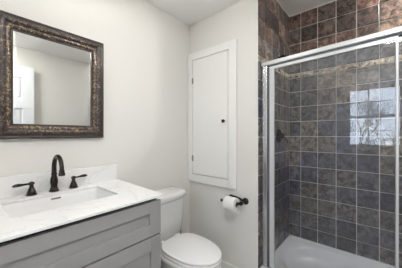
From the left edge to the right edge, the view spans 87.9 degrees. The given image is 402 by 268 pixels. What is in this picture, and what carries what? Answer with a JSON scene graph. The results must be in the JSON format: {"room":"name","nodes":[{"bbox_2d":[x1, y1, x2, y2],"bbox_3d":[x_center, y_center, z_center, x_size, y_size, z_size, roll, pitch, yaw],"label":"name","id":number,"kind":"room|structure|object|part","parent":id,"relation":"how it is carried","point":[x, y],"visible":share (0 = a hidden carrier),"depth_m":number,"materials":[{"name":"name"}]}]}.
{"room":"bathroom","nodes":[
{"label":"bathroom","id":0,"kind":"room"},
{"bbox_2d":[0,0,188,233],"bbox_3d":[-1.015,-0.087,1.121,0.120,2.550,2.622,0,0,41],"label":"wall","id":1,"kind":"structure","parent":0,"point":[146,48],"depth_m":1.58,"materials":[{"name":"white paint"}]},
{"bbox_2d":[0,10,103,138],"bbox_3d":[-0.835,-0.292,1.208,0.038,0.635,0.534,0,0,41],"label":"wall mirror","id":2,"kind":"object","parent":1,"relation":"attached to","point":[52,78],"visible":1,"depth_m":1.18,"materials":[{"name":"brown metal"}]},
{"bbox_2d":[13,30,90,125],"bbox_3d":[-0.843,-0.292,1.215,0.006,0.485,0.384,0,0,41],"label":"mirror glass","id":3,"kind":"object","parent":2,"relation":"attached to","point":[52,75],"depth_m":1.19,"materials":[{"name":"white"}]},
{"bbox_2d":[0,164,116,198],"bbox_3d":[-0.857,0.266,1.192,0.020,0.104,0.775,0,0,41],"label":"backsplash","id":4,"kind":"structure","parent":1,"relation":"attached to","point":[104,172],"depth_m":1.18,"materials":[{"name":"white stone"}]},
{"bbox_2d":[188,39,236,189],"bbox_3d":[0.077,-0.163,1.879,0.544,1.239,0.050,0,0,41],"label":"upper cabinet","id":5,"kind":"object","parent":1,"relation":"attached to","point":[212,71],"visible":1,"depth_m":1.85,"materials":[{"name":"white paint"}]},
{"bbox_3d":[0.078,-0.164,1.894,0.401,1.089,0.016,0,0,41],"label":"door","id":6,"kind":"part","parent":5,"relation":"part of","materials":[{"name":"white paint"}]},
{"bbox_2d":[145,0,242,25],"bbox_3d":[-0.176,-1.129,0.494,1.970,0.100,2.522,0,0,41],"label":"ceiling","id":7,"kind":"structure","parent":0,"point":[189,12],"depth_m":1.78,"materials":[{"name":"white paint"}]},
{"bbox_2d":[189,0,256,267],"bbox_3d":[0.144,-0.087,1.920,0.840,2.550,0.100,0,0,41],"label":"wall","id":8,"kind":"structure","parent":0,"point":[235,235],"depth_m":1.71,"materials":[{"name":"white paint"}]},
{"bbox_2d":[220,260,237,267],"bbox_3d":[0.153,1.142,1.838,0.720,0.092,0.014,0,0,41],"label":"baseboard","id":9,"kind":"structure","parent":8,"relation":"attached to","point":[224,264],"depth_m":1.77,"materials":[{"name":"white paint"}]},
{"bbox_2d":[220,194,248,205],"bbox_3d":[0.266,0.535,1.691,0.220,0.060,0.089,0,0,41],"label":"toilet paper holder","id":10,"kind":"object","parent":8,"relation":"attached to","point":[245,201],"visible":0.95,"depth_m":1.66,"materials":[{"name":"black metal"}]},
{"bbox_2d":[222,196,239,213],"bbox_3d":[0.242,0.577,1.673,0.102,0.142,0.106,0,0,41],"label":"toilet paper roll","id":11,"kind":"object","parent":10,"relation":"hanging from","point":[229,203],"visible":0.96,"depth_m":1.64,"materials":[{"name":"white paper"}]},
{"bbox_3d":[0.329,0.538,1.637,0.054,0.054,0.089,0,0,41],"label":"post","id":12,"kind":"part","parent":10,"relation":"part of","materials":[{"name":"black metal"}]},
{"bbox_2d":[257,0,289,267],"bbox_3d":[0.673,-0.013,1.881,0.014,2.402,0.728,0,0,41],"label":"wall","id":13,"kind":"structure","parent":0,"point":[272,20],"depth_m":1.86,"materials":[{"name":"tile"}]},
{"bbox_2d":[276,129,287,142],"bbox_3d":[0.745,0.019,1.897,0.073,0.127,0.124,0,0,41],"label":"shower valve","id":14,"kind":"object","parent":13,"relation":"attached to","point":[279,135],"visible":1,"depth_m":1.89,"materials":[{"name":"black metal"}]},
{"bbox_2d":[277,0,333,15],"bbox_3d":[1.187,-1.264,1.531,1.490,0.100,0.826,0,0,41],"label":"ceiling","id":15,"kind":"structure","parent":0,"point":[291,7],"depth_m":1.96,"materials":[{"name":"white paint"}]},
{"bbox_2d":[289,0,401,267],"bbox_3d":[1.419,-0.013,1.793,1.278,2.402,0.126,0,0,41],"label":"wall","id":16,"kind":"structure","parent":0,"point":[342,106],"depth_m":1.83,"materials":[{"name":"tile"}]},
{"bbox_3d":[0.054,1.238,0.762,2.210,0.100,3.468,0,0,41],"label":"floor","id":17,"kind":"structure","parent":0,"visible":0},
{"bbox_2d":[0,198,160,267],"bbox_3d":[-0.662,0.760,1.016,0.544,0.857,0.742,0,0,41],"label":"vanity cabinet","id":18,"kind":"object","parent":17,"relation":"on","point":[129,236],"visible":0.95,"depth_m":0.88,"materials":[{"name":"grey paint"}]},
{"bbox_3d":[-0.675,0.344,1.028,0.508,0.025,0.730,0,0,41],"label":"rail","id":19,"kind":"part","parent":18,"relation":"part of","materials":[{"name":"grey"}]},
{"bbox_2d":[0,164,162,242],"bbox_3d":[-0.652,0.273,1.016,0.562,0.117,0.775,0,0,41],"label":"countertop","id":20,"kind":"structure","parent":18,"relation":"on","point":[104,177],"depth_m":1.04,"materials":[{"name":"white stone"}]},
{"bbox_2d":[12,154,87,195],"bbox_3d":[-0.772,0.213,1.121,0.173,0.209,0.357,0,0,41],"label":"faucet","id":21,"kind":"object","parent":20,"relation":"on","point":[31,191],"visible":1,"depth_m":1.14,"materials":[{"name":"black metal"}]},
{"bbox_3d":[-0.901,0.256,1.050,0.018,0.018,0.083,0,0,28],"label":"lever","id":22,"kind":"part","parent":21,"relation":"part of","materials":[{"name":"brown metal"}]},
{"bbox_3d":[-0.883,0.283,1.087,0.048,0.070,0.048,0,0,41],"label":"handle","id":23,"kind":"part","parent":21,"relation":"part of","materials":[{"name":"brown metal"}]},
{"bbox_3d":[-0.819,0.264,1.163,0.049,0.108,0.049,0,0,41],"label":"spout","id":24,"kind":"part","parent":21,"relation":"part of","materials":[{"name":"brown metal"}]},
{"bbox_3d":[-0.769,0.162,1.120,0.154,0.105,0.024,0,0,41],"label":"spout","id":25,"kind":"part","parent":21,"relation":"part of","materials":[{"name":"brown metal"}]},
{"bbox_3d":[-0.755,0.283,1.236,0.048,0.070,0.048,0,0,41],"label":"handle","id":26,"kind":"part","parent":21,"relation":"part of","materials":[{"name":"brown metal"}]},
{"bbox_2d":[2,188,114,217],"bbox_3d":[-0.680,0.399,1.037,0.326,0.134,0.474,0,0,41],"label":"sink","id":27,"kind":"object","parent":20,"relation":"in","point":[18,209],"visible":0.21,"depth_m":1.11,"materials":[{"name":"white ceramic"}]},
{"bbox_3d":[-0.462,0.668,0.845,0.018,0.269,0.738,0,0,41],"label":"drawer","id":28,"kind":"part","parent":18,"relation":"part of","materials":[{"name":"grey paint"}]},
{"bbox_2d":[154,186,221,267],"bbox_3d":[-0.148,0.826,1.498,0.669,0.725,0.440,0,0,41],"label":"toilet","id":29,"kind":"object","parent":17,"relation":"on","point":[184,250],"visible":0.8,"depth_m":1.48,"materials":[{"name":"white ceramic"}]},
{"bbox_3d":[-0.316,0.489,1.642,0.228,0.052,0.440,0,0,41],"label":"tank lid","id":30,"kind":"part","parent":29,"relation":"part of","materials":[{"name":"white ceramic"}]},
{"bbox_3d":[-0.321,0.666,1.646,0.202,0.300,0.416,0,0,41],"label":"tank","id":31,"kind":"part","parent":29,"relation":"part of","materials":[{"name":"white ceramic"}]},
{"bbox_3d":[-0.055,0.804,1.425,0.432,0.016,0.330,0,0,41],"label":"seat","id":32,"kind":"part","parent":29,"relation":"part of","materials":[{"name":"white plastic"}]},
{"bbox_3d":[-0.057,0.783,1.427,0.436,0.017,0.324,0,0,41],"label":"seat lid","id":33,"kind":"part","parent":29,"relation":"part of","materials":[{"name":"white plastic"}]},
{"bbox_3d":[-0.102,1.001,1.459,0.546,0.374,0.340,0,0,41],"label":"bowl","id":34,"kind":"part","parent":29,"relation":"part of","materials":[{"name":"white ceramic"}]},
{"bbox_2d":[260,235,394,267],"bbox_3d":[1.144,1.109,1.474,1.230,0.158,0.717,0,0,41],"label":"shower tray","id":35,"kind":"object","parent":17,"relation":"on","point":[294,252],"visible":0.92,"depth_m":1.83,"materials":[{"name":"white ceramic"}]},
{"bbox_2d":[261,26,401,267],"bbox_3d":[0.956,0.218,1.255,1.226,1.622,0.062,0,0,41],"label":"shower door","id":36,"kind":"structure","parent":35,"relation":"on","point":[394,34],"depth_m":1.58,"materials":[{"name":"grey glass"}]},
{"bbox_3d":[1.242,0.236,1.025,0.424,1.566,0.018,0,0,41],"label":"door panel","id":37,"kind":"part","parent":36,"relation":"part of","materials":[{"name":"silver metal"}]}
]}

